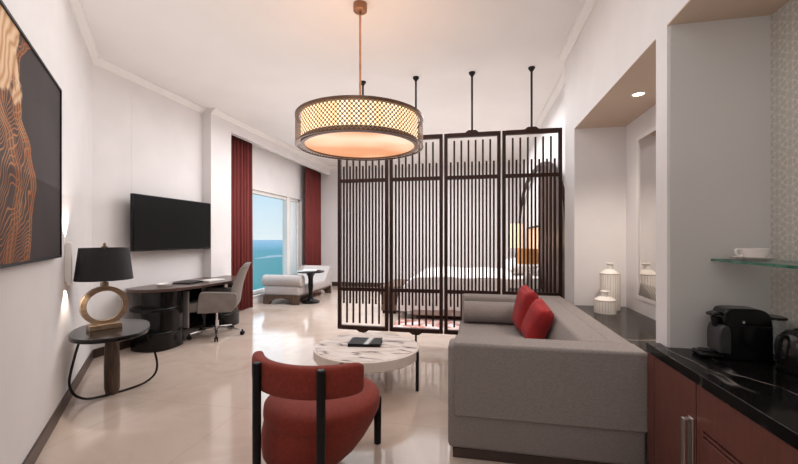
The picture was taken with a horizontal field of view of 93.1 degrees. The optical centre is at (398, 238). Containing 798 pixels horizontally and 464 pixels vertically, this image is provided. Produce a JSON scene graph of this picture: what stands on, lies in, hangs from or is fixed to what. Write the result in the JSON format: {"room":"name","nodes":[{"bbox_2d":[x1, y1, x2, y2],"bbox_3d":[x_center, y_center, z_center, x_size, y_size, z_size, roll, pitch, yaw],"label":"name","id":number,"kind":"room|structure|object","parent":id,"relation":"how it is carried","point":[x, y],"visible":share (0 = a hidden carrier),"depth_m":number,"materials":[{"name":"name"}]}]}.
{"room":"hotel room","nodes":[
{"label":"hotel room","id":0,"kind":"room"},
{"bbox_2d":[0,0,91,463],"bbox_3d":[-2.474,-0.350,2.560,0.150,3.400,3.900,0,0,-32],"label":"wall","id":1,"kind":"structure","parent":0,"point":[39,311],"depth_m":2.67,"materials":[{"name":"paint"}]},
{"bbox_2d":[0,0,61,268],"bbox_3d":[-1.937,-0.472,1.893,0.045,1.215,2.000,0,0,-32],"label":"painting","id":2,"kind":"object","parent":1,"relation":"attached to","point":[30,96],"visible":1,"depth_m":2.05},
{"bbox_2d":[22,350,93,463],"bbox_3d":[-2.403,1.300,2.601,0.014,0.100,3.894,0,0,-32],"label":"baseboard","id":3,"kind":"structure","parent":1,"relation":"attached to","point":[38,446],"depth_m":2.71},
{"bbox_2d":[65,242,71,284],"bbox_3d":[-2.675,0.200,3.059,0.042,0.348,0.044,0,0,-32],"label":"wall sconce","id":4,"kind":"object","parent":1,"relation":"attached to","point":[68,247],"visible":1,"depth_m":3.04,"materials":[{"name":"white metal"}]},
{"bbox_2d":[67,0,99,62],"bbox_3d":[-2.381,-2.010,2.618,0.070,0.080,3.900,0,0,-32],"label":"trim","id":5,"kind":"structure","parent":1,"relation":"attached to","point":[76,6],"depth_m":3.60,"materials":[{"name":"white paint"}]},
{"bbox_2d":[92,57,205,113],"bbox_3d":[-3.243,-2.010,5.102,0.070,0.080,1.754,0,0,11],"label":"trim","id":6,"kind":"structure","parent":1,"relation":"attached to","point":[101,62],"depth_m":4.90,"materials":[{"name":"white paint"}]},
{"bbox_2d":[92,64,201,349],"bbox_3d":[-3.433,-0.350,5.097,0.300,3.400,1.840,0,0,11],"label":"wall","id":7,"kind":"structure","parent":0,"point":[145,141],"depth_m":4.78,"materials":[{"name":"paint"}]},
{"bbox_2d":[94,318,202,357],"bbox_3d":[-3.269,1.300,5.115,0.014,0.100,1.740,0,0,11],"label":"baseboard","id":8,"kind":"structure","parent":7,"relation":"attached to","point":[98,352],"depth_m":4.62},
{"bbox_2d":[130,193,210,251],"bbox_3d":[-3.160,-0.196,5.256,0.172,0.708,1.376,0,0,11],"label":"television","id":9,"kind":"object","parent":7,"relation":"attached to","point":[157,223],"visible":1,"depth_m":5.09,"materials":[{"name":"black plastic"}]},
{"bbox_2d":[202,108,230,323],"bbox_3d":[-3.185,-0.350,6.240,0.574,3.400,0.500,0,0,11],"label":"wall pillar","id":10,"kind":"structure","parent":0,"point":[216,131],"depth_m":6.06,"materials":[{"name":"paint"}]},
{"bbox_2d":[35,286,511,463],"bbox_3d":[-0.506,1.410,4.080,7.400,0.120,13.000,0,0,11],"label":"floor","id":11,"kind":"structure","parent":0,"point":[196,408],"depth_m":3.19,"materials":[{"name":"tile"}]},
{"bbox_2d":[68,319,157,399],"bbox_3d":[-2.500,1.066,3.292,0.596,0.572,0.814,0,0,-17],"label":"side table","id":12,"kind":"object","parent":11,"relation":"on","point":[131,328],"visible":0.94,"depth_m":3.25,"materials":[{"name":"black paint"}]},
{"bbox_2d":[73,242,133,331],"bbox_3d":[-2.558,0.406,3.284,0.414,0.748,0.414,0,0,39],"label":"table lamp","id":13,"kind":"object","parent":12,"relation":"on","point":[105,263],"visible":1,"depth_m":3.17,"materials":[{"name":"black fabric"}]},
{"bbox_2d":[125,275,238,352],"bbox_3d":[-2.842,0.980,5.342,0.731,0.740,1.844,0,0,11],"label":"desk","id":14,"kind":"object","parent":11,"relation":"on","point":[166,308],"visible":0.77,"depth_m":4.64,"materials":[{"name":"brown wood"}]},
{"bbox_2d":[129,305,179,312],"bbox_3d":[-3.029,0.863,4.720,0.530,0.035,0.550,0,0,11],"label":"shelf","id":15,"kind":"object","parent":14,"relation":"attached to","point":[168,308],"depth_m":4.57,"materials":[{"name":"black paint"}]},
{"bbox_2d":[156,282,172,286],"bbox_3d":[-3.027,0.595,4.883,0.170,0.030,0.230,0,0,0],"label":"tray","id":16,"kind":"object","parent":14,"relation":"on","point":[168,283],"visible":1,"depth_m":4.84,"materials":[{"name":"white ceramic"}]},
{"bbox_2d":[171,280,202,283],"bbox_3d":[-2.926,0.602,5.230,0.300,0.016,0.340,0,0,7],"label":"desk pad","id":17,"kind":"object","parent":14,"relation":"on","point":[183,281],"visible":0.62,"depth_m":5.17,"materials":[{"name":"black leather"}]},
{"bbox_2d":[199,278,224,281],"bbox_3d":[-2.697,0.600,5.459,0.180,0.020,0.280,0,0,20],"label":"notepad","id":18,"kind":"object","parent":14,"relation":"on","point":[214,279],"visible":0.88,"depth_m":5.43,"materials":[{"name":"white paper"}]},
{"bbox_2d":[186,262,250,341],"bbox_3d":[-2.491,0.843,5.262,0.815,1.015,0.711,0,0,-19],"label":"office chair","id":19,"kind":"object","parent":11,"relation":"on","point":[216,300],"visible":0.98,"depth_m":5.08,"materials":[{"name":"beige leather"}]},
{"bbox_2d":[231,135,252,310],"bbox_3d":[-2.964,-0.268,6.952,0.117,3.205,0.917,0,0,11],"label":"curtain","id":20,"kind":"object","parent":11,"relation":"on","point":[241,150],"visible":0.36,"depth_m":7.01,"materials":[{"name":"red fabric"}]},
{"bbox_2d":[262,265,331,304],"bbox_3d":[-2.244,1.010,8.625,0.874,0.679,1.836,0,0,11],"label":"daybed","id":21,"kind":"object","parent":11,"relation":"on","point":[291,288],"visible":0.97,"depth_m":7.79,"materials":[{"name":"grey fabric"}]},
{"bbox_2d":[297,270,323,303],"bbox_3d":[-1.865,1.015,7.974,0.570,0.670,0.570,0,0,11],"label":"pedestal table","id":22,"kind":"object","parent":11,"relation":"on","point":[310,274],"visible":0.98,"depth_m":7.92,"materials":[{"name":"black paint"}]},
{"bbox_2d":[304,166,320,264],"bbox_3d":[-2.314,-0.268,10.182,0.117,3.205,0.987,0,0,11],"label":"curtain","id":23,"kind":"object","parent":11,"relation":"on","point":[312,249],"visible":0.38,"depth_m":10.12,"materials":[{"name":"red fabric"}]},
{"bbox_2d":[252,351,381,463],"bbox_3d":[-0.452,0.998,2.266,0.697,0.705,0.796,0,0,19],"label":"armchair","id":24,"kind":"object","parent":11,"relation":"on","point":[320,414],"visible":1,"depth_m":1.96,"materials":[{"name":"red fabric"}]},
{"bbox_2d":[263,377,379,438],"bbox_3d":[-0.456,0.972,2.297,0.669,0.116,0.740,0,0,19],"label":"seat cushion","id":25,"kind":"object","parent":24,"relation":"on","point":[283,418],"depth_m":2.03,"materials":[{"name":"red fabric"}]},
{"bbox_2d":[338,80,388,332],"bbox_3d":[-0.471,-0.350,4.940,0.682,3.400,0.080,0,0,11],"label":"divider panel","id":26,"kind":"object","parent":11,"relation":"on","point":[361,328],"visible":0.75,"depth_m":4.93,"materials":[{"name":"brown wood"}]},
{"bbox_2d":[313,333,418,391],"bbox_3d":[-0.298,1.170,3.513,0.994,0.360,0.994,0,0,11],"label":"coffee table","id":27,"kind":"object","parent":11,"relation":"on","point":[395,352],"visible":0.84,"depth_m":3.31,"materials":[{"name":"white stone"}]},
{"bbox_2d":[347,337,382,346],"bbox_3d":[-0.315,0.975,3.557,0.300,0.031,0.220,0,0,3],"label":"book","id":28,"kind":"object","parent":27,"relation":"on","point":[354,341],"visible":1,"depth_m":3.49,"materials":[{"name":"black paper"}]},
{"bbox_2d":[380,279,407,313],"bbox_3d":[-0.071,1.100,7.358,0.340,0.500,1.200,0,0,11],"label":"bench","id":29,"kind":"object","parent":11,"relation":"on","point":[395,311],"visible":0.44,"depth_m":6.82,"materials":[{"name":"brown wood"}]},
{"bbox_2d":[389,76,442,341],"bbox_3d":[0.215,-0.350,4.802,0.682,3.400,0.080,0,0,11],"label":"divider panel","id":30,"kind":"object","parent":11,"relation":"on","point":[414,331],"visible":0.83,"depth_m":4.79,"materials":[{"name":"brown wood"}]},
{"bbox_2d":[393,319,459,332],"bbox_3d":[0.783,1.346,5.794,1.750,0.008,0.770,0,0,11],"label":"area rug","id":31,"kind":"object","parent":11,"relation":"on","point":[402,321],"visible":0.29,"depth_m":5.91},
{"bbox_2d":[396,267,537,319],"bbox_3d":[1.277,0.975,7.087,2.290,0.750,2.000,0,0,11],"label":"bed","id":32,"kind":"object","parent":11,"relation":"on","point":[402,307],"visible":0.31,"depth_m":6.24,"materials":[{"name":"grey fabric"}]},
{"bbox_2d":[507,261,537,273],"bbox_3d":[2.095,0.480,6.464,0.443,0.232,0.700,0,0,11],"label":"pillow","id":33,"kind":"object","parent":32,"relation":"on","point":[514,261],"visible":0.34,"depth_m":6.18,"materials":[{"name":"white fabric"}]},
{"bbox_2d":[444,71,500,334],"bbox_3d":[0.901,-0.350,4.664,0.682,3.400,0.080,0,0,11],"label":"divider panel","id":34,"kind":"object","parent":11,"relation":"on","point":[470,133],"visible":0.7,"depth_m":4.65,"materials":[{"name":"brown wood"}]},
{"bbox_2d":[510,288,545,291],"bbox_3d":[1.928,1.060,5.579,0.520,0.580,0.520,0,0,11],"label":"nightstand","id":35,"kind":"object","parent":11,"relation":"on","point":[510,288],"visible":0.13,"depth_m":5.72,"materials":[{"name":"brown wood"}]},
{"bbox_2d":[517,249,537,287],"bbox_3d":[1.893,0.460,5.556,0.296,0.620,0.296,0,0,11],"label":"bedside lamp","id":36,"kind":"object","parent":35,"relation":"on","point":[518,249],"visible":0.27,"depth_m":5.47,"materials":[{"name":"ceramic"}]},
{"bbox_2d":[502,66,561,296],"bbox_3d":[1.587,-0.350,4.526,0.682,3.400,0.080,0,0,11],"label":"divider panel","id":37,"kind":"object","parent":11,"relation":"on","point":[529,130],"visible":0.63,"depth_m":4.51,"materials":[{"name":"brown wood"}]},
{"bbox_2d":[448,293,646,463],"bbox_3d":[1.055,0.993,3.269,1.110,0.715,2.175,0,0,11],"label":"sofa","id":38,"kind":"object","parent":11,"relation":"on","point":[577,394],"visible":0.88,"depth_m":2.22,"materials":[{"name":"grey fabric"}]},
{"bbox_2d":[463,301,514,323],"bbox_3d":[1.019,0.790,4.038,0.655,0.226,0.226,0,0,11],"label":"bolster cushion","id":39,"kind":"object","parent":38,"relation":"on","point":[473,311],"visible":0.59,"depth_m":3.96,"materials":[{"name":"grey fabric"}]},
{"bbox_2d":[458,320,523,337],"bbox_3d":[0.932,0.977,3.280,0.865,0.147,1.800,0,0,11],"label":"seat cushion","id":40,"kind":"object","parent":38,"relation":"on","point":[465,328],"depth_m":3.71,"materials":[{"name":"grey fabric"}]},
{"bbox_2d":[512,283,538,332],"bbox_3d":[1.210,0.675,3.633,0.200,0.452,0.415,0,0,5],"label":"cushion","id":41,"kind":"object","parent":38,"relation":"on","point":[526,296],"visible":0.76,"depth_m":3.52,"materials":[{"name":"fabric"}]},
{"bbox_2d":[521,298,553,338],"bbox_3d":[1.171,0.715,3.212,0.220,0.410,0.375,0,0,4],"label":"cushion","id":42,"kind":"object","parent":38,"relation":"on","point":[538,320],"visible":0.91,"depth_m":3.10,"materials":[{"name":"fabric"}]},
{"bbox_2d":[539,298,610,342],"bbox_3d":[1.353,0.843,3.201,0.250,0.415,1.770,0,0,11],"label":"cushion","id":43,"kind":"object","parent":38,"relation":"on","point":[567,325],"depth_m":2.84,"materials":[{"name":"grey fabric"}]},
{"bbox_2d":[647,352,696,463],"bbox_3d":[1.546,0.985,1.803,0.536,0.730,0.463,0,0,11],"label":"bar cabinet","id":44,"kind":"object","parent":11,"relation":"on","point":[671,396],"visible":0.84,"depth_m":1.84,"materials":[{"name":"brown wood"}]},
{"bbox_2d":[697,384,797,463],"bbox_3d":[1.405,0.985,1.010,0.500,0.730,1.135,0,0,11],"label":"bar cabinet","id":45,"kind":"object","parent":11,"relation":"on","point":[725,435],"visible":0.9,"depth_m":1.40,"materials":[{"name":"brown wood"}]},
{"bbox_2d":[646,342,797,449],"bbox_3d":[1.272,0.594,0.308,0.528,0.048,3.505,0,0,11],"label":"countertop","id":46,"kind":"structure","parent":45,"relation":"on","point":[766,394],"depth_m":1.49,"materials":[{"name":"black stone"}]},
{"bbox_2d":[692,305,787,362],"bbox_3d":[1.623,0.449,1.806,0.351,0.243,0.119,0,0,15],"label":"coffee machine","id":47,"kind":"object","parent":46,"relation":"on","point":[739,333],"visible":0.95,"depth_m":1.76,"materials":[{"name":"black plastic"}]},
{"bbox_2d":[692,347,724,358],"bbox_3d":[1.503,0.557,1.839,0.101,0.027,0.099,0,0,15],"label":"drip tray","id":48,"kind":"object","parent":47,"relation":"on","point":[711,352],"depth_m":1.80,"materials":[{"name":"black plastic"}]},
{"bbox_2d":[774,328,797,373],"bbox_3d":[1.714,0.479,1.628,0.164,0.182,0.136,0,0,-43],"label":"electric kettle","id":49,"kind":"object","parent":46,"relation":"on","point":[786,342],"visible":1,"depth_m":1.62,"materials":[{"name":"black plastic"}]},
{"bbox_3d":[2.568,1.060,8.409,0.520,0.580,0.520,0,0,11],"label":"nightstand","id":50,"kind":"object","parent":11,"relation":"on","visible":0},
{"bbox_2d":[510,224,521,255],"bbox_3d":[2.607,0.220,8.401,0.260,1.100,0.260,0,0,11],"label":"bedside lamp","id":51,"kind":"object","parent":50,"relation":"on","point":[510,224],"visible":0.23,"depth_m":8.30,"materials":[{"name":"beige fabric"}]},
{"bbox_2d":[252,144,304,304],"bbox_3d":[-2.880,-0.350,8.709,0.200,3.400,4.460,0,0,11],"label":"wall","id":52,"kind":"structure","parent":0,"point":[272,173],"depth_m":8.80,"materials":[{"name":"paint"}]},
{"bbox_2d":[252,190,298,296],"bbox_3d":[-2.896,0.090,8.452,0.190,2.200,2.970,0,0,11],"label":"window","id":53,"kind":"structure","parent":52,"relation":"attached to","point":[290,205],"depth_m":9.27,"materials":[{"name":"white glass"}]},
{"bbox_2d":[231,123,329,174],"bbox_3d":[-2.464,-1.930,8.625,0.100,0.240,4.460,0,0,11],"label":"wall","id":54,"kind":"structure","parent":0,"point":[236,131],"depth_m":7.82,"materials":[{"name":"paint"}]},
{"bbox_2d":[211,108,330,168],"bbox_3d":[-2.430,-2.010,8.363,0.070,0.080,4.960,0,0,11],"label":"trim","id":55,"kind":"structure","parent":54,"relation":"attached to","point":[214,111],"depth_m":7.35,"materials":[{"name":"white paint"}]},
{"bbox_2d":[81,0,583,165],"bbox_3d":[-0.506,-2.110,4.080,7.400,0.120,13.000,0,0,11],"label":"ceiling","id":56,"kind":"structure","parent":0,"point":[255,62],"depth_m":4.21,"materials":[{"name":"paint"}]},
{"bbox_2d":[295,0,422,160],"bbox_3d":[-0.340,-1.421,3.307,1.104,1.257,1.104,0,0,11],"label":"pendant light","id":57,"kind":"object","parent":56,"relation":"hanging from","point":[348,127],"visible":1,"depth_m":2.96,"materials":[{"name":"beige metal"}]},
{"bbox_2d":[305,132,413,157],"bbox_3d":[-0.340,-0.818,3.307,0.944,0.016,0.944,0,0,11],"label":"diffuser","id":58,"kind":"object","parent":57,"relation":"attached to","point":[330,144],"depth_m":3.30,"materials":[{"name":"glass"}]},
{"bbox_2d":[321,162,518,285],"bbox_3d":[0.800,-0.350,10.320,6.900,3.400,0.150,0,0,11],"label":"wall","id":59,"kind":"structure","parent":0,"point":[329,183],"depth_m":10.34,"materials":[{"name":"paint"}]},
{"bbox_2d":[332,282,384,286],"bbox_3d":[0.588,1.290,10.278,5.100,0.120,0.015,0,0,11],"label":"baseboard","id":60,"kind":"structure","parent":59,"relation":"attached to","point":[333,283],"depth_m":10.64,"materials":[{"name":"brown wood"}]},
{"bbox_2d":[330,159,518,169],"bbox_3d":[0.565,-2.010,10.255,5.196,0.080,0.070,0,0,11],"label":"trim","id":61,"kind":"structure","parent":59,"relation":"attached to","point":[332,167],"depth_m":10.20,"materials":[{"name":"white paint"}]},
{"bbox_2d":[521,86,564,275],"bbox_3d":[2.694,-0.350,6.981,0.270,3.400,5.650,0,0,11],"label":"wall","id":62,"kind":"structure","parent":0,"point":[555,118],"depth_m":5.93,"materials":[{"name":"paint"}]},
{"bbox_2d":[518,161,564,298],"bbox_3d":[2.473,0.048,6.847,0.080,2.605,4.910,0,0,11],"label":"screen","id":63,"kind":"object","parent":62,"relation":"attached to","point":[563,187],"visible":0.34,"depth_m":5.52,"materials":[{"name":"brown wood"}]},
{"bbox_2d":[574,39,655,128],"bbox_3d":[1.848,-1.119,2.937,0.480,0.004,1.772,0,0,11],"label":"ceiling","id":64,"kind":"structure","parent":0,"point":[617,107],"depth_m":3.01,"materials":[{"name":"paint"}]},
{"bbox_2d":[631,91,645,96],"bbox_3d":[1.846,-1.114,2.913,0.100,0.006,0.100,0,0,11],"label":"recessed light","id":65,"kind":"object","parent":64,"relation":"attached to","point":[640,93],"visible":1,"depth_m":2.90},
{"bbox_2d":[565,0,774,463],"bbox_3d":[1.512,-0.350,0.690,0.707,3.400,7.150,0,0,11],"label":"wall","id":66,"kind":"structure","parent":0,"point":[600,163],"depth_m":3.63,"materials":[{"name":"paint"}]},
{"bbox_2d":[517,69,564,160],"bbox_3d":[2.527,-2.010,7.014,0.070,0.080,5.650,0,0,11],"label":"trim","id":67,"kind":"structure","parent":66,"relation":"attached to","point":[560,84],"depth_m":5.72,"materials":[{"name":"white paint"}]},
{"bbox_2d":[558,0,596,63],"bbox_3d":[1.131,-2.010,0.767,0.070,0.080,7.150,0,0,11],"label":"trim","id":68,"kind":"structure","parent":66,"relation":"attached to","point":[587,7],"depth_m":3.60,"materials":[{"name":"white paint"}]},
{"bbox_2d":[575,305,655,352],"bbox_3d":[1.841,0.698,2.939,0.489,0.041,1.765,0,0,11],"label":"countertop","id":69,"kind":"structure","parent":66,"relation":"on","point":[638,329],"depth_m":2.98,"materials":[{"name":"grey stone"}]},
{"bbox_2d":[594,290,616,314],"bbox_3d":[1.883,0.577,3.457,0.185,0.201,0.185,0,0,11],"label":"vase","id":70,"kind":"object","parent":69,"relation":"on","point":[603,304],"visible":1,"depth_m":3.39,"materials":[{"name":"white ceramic"}]},
{"bbox_2d":[600,262,620,310],"bbox_3d":[2.025,0.454,3.627,0.177,0.446,0.177,0,0,11],"label":"vase","id":71,"kind":"object","parent":69,"relation":"on","point":[610,278],"visible":0.82,"depth_m":3.56,"materials":[{"name":"white ceramic"}]},
{"bbox_2d":[637,126,655,304],"bbox_3d":[2.052,-0.190,2.851,0.046,1.480,1.280,0,0,11],"label":"wall mirror","id":72,"kind":"object","parent":66,"relation":"attached to","point":[646,142],"visible":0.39,"depth_m":3.21,"materials":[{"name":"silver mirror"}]},
{"bbox_2d":[670,15,770,348],"bbox_3d":[1.644,-0.235,1.943,0.448,1.771,0.008,0,0,11],"label":"wall","id":73,"kind":"structure","parent":0,"point":[720,70],"depth_m":1.94,"materials":[{"name":"paint"}]},
{"bbox_2d":[667,0,789,25],"bbox_3d":[1.163,-1.125,-0.421,0.460,0.008,4.833,0,0,11],"label":"ceiling","id":74,"kind":"structure","parent":0,"point":[693,11],"depth_m":1.85,"materials":[{"name":"paint"}]},
{"bbox_2d":[771,0,797,348],"bbox_3d":[1.401,-0.285,-0.473,0.027,1.671,4.826,0,0,11],"label":"wall","id":75,"kind":"structure","parent":0,"point":[784,21],"depth_m":1.80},
{"bbox_2d":[711,259,797,268],"bbox_3d":[1.406,0.109,0.291,0.262,0.012,3.326,0,0,11],"label":"glass shelf","id":76,"kind":"object","parent":75,"relation":"attached to","point":[717,260],"visible":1,"depth_m":1.62,"materials":[{"name":"teal"}]},
{"bbox_2d":[730,256,779,260],"bbox_3d":[1.668,0.094,1.776,0.172,0.017,0.172,0,0,11],"label":"saucer","id":77,"kind":"object","parent":76,"relation":"on","point":[742,258],"visible":0.91,"depth_m":1.74,"materials":[{"name":"white ceramic"}]},
{"bbox_2d":[734,248,770,257],"bbox_3d":[1.664,0.069,1.774,0.123,0.050,0.114,0,0,-34],"label":"cup","id":78,"kind":"object","parent":77,"relation":"on","point":[744,252],"visible":0.82,"depth_m":1.75,"materials":[{"name":"white ceramic"}]},
{"label":"outside","id":79,"kind":"structure","parent":0,"visible":0},
{"bbox_2d":[253,240,282,289],"bbox_3d":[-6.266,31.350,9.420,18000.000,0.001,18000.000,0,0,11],"label":"sea","id":80,"kind":"structure","parent":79,"point":[261,248],"depth_m":541.13,"materials":[{"name":"teal liquid"}]},
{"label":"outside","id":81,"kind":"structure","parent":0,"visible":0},
{"bbox_2d":[255,255,282,258],"bbox_3d":[-218.427,31.150,653.769,31.791,0.400,134.033,0,0,-3],"label":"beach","id":82,"kind":"structure","parent":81,"point":[270,256],"depth_m":653.52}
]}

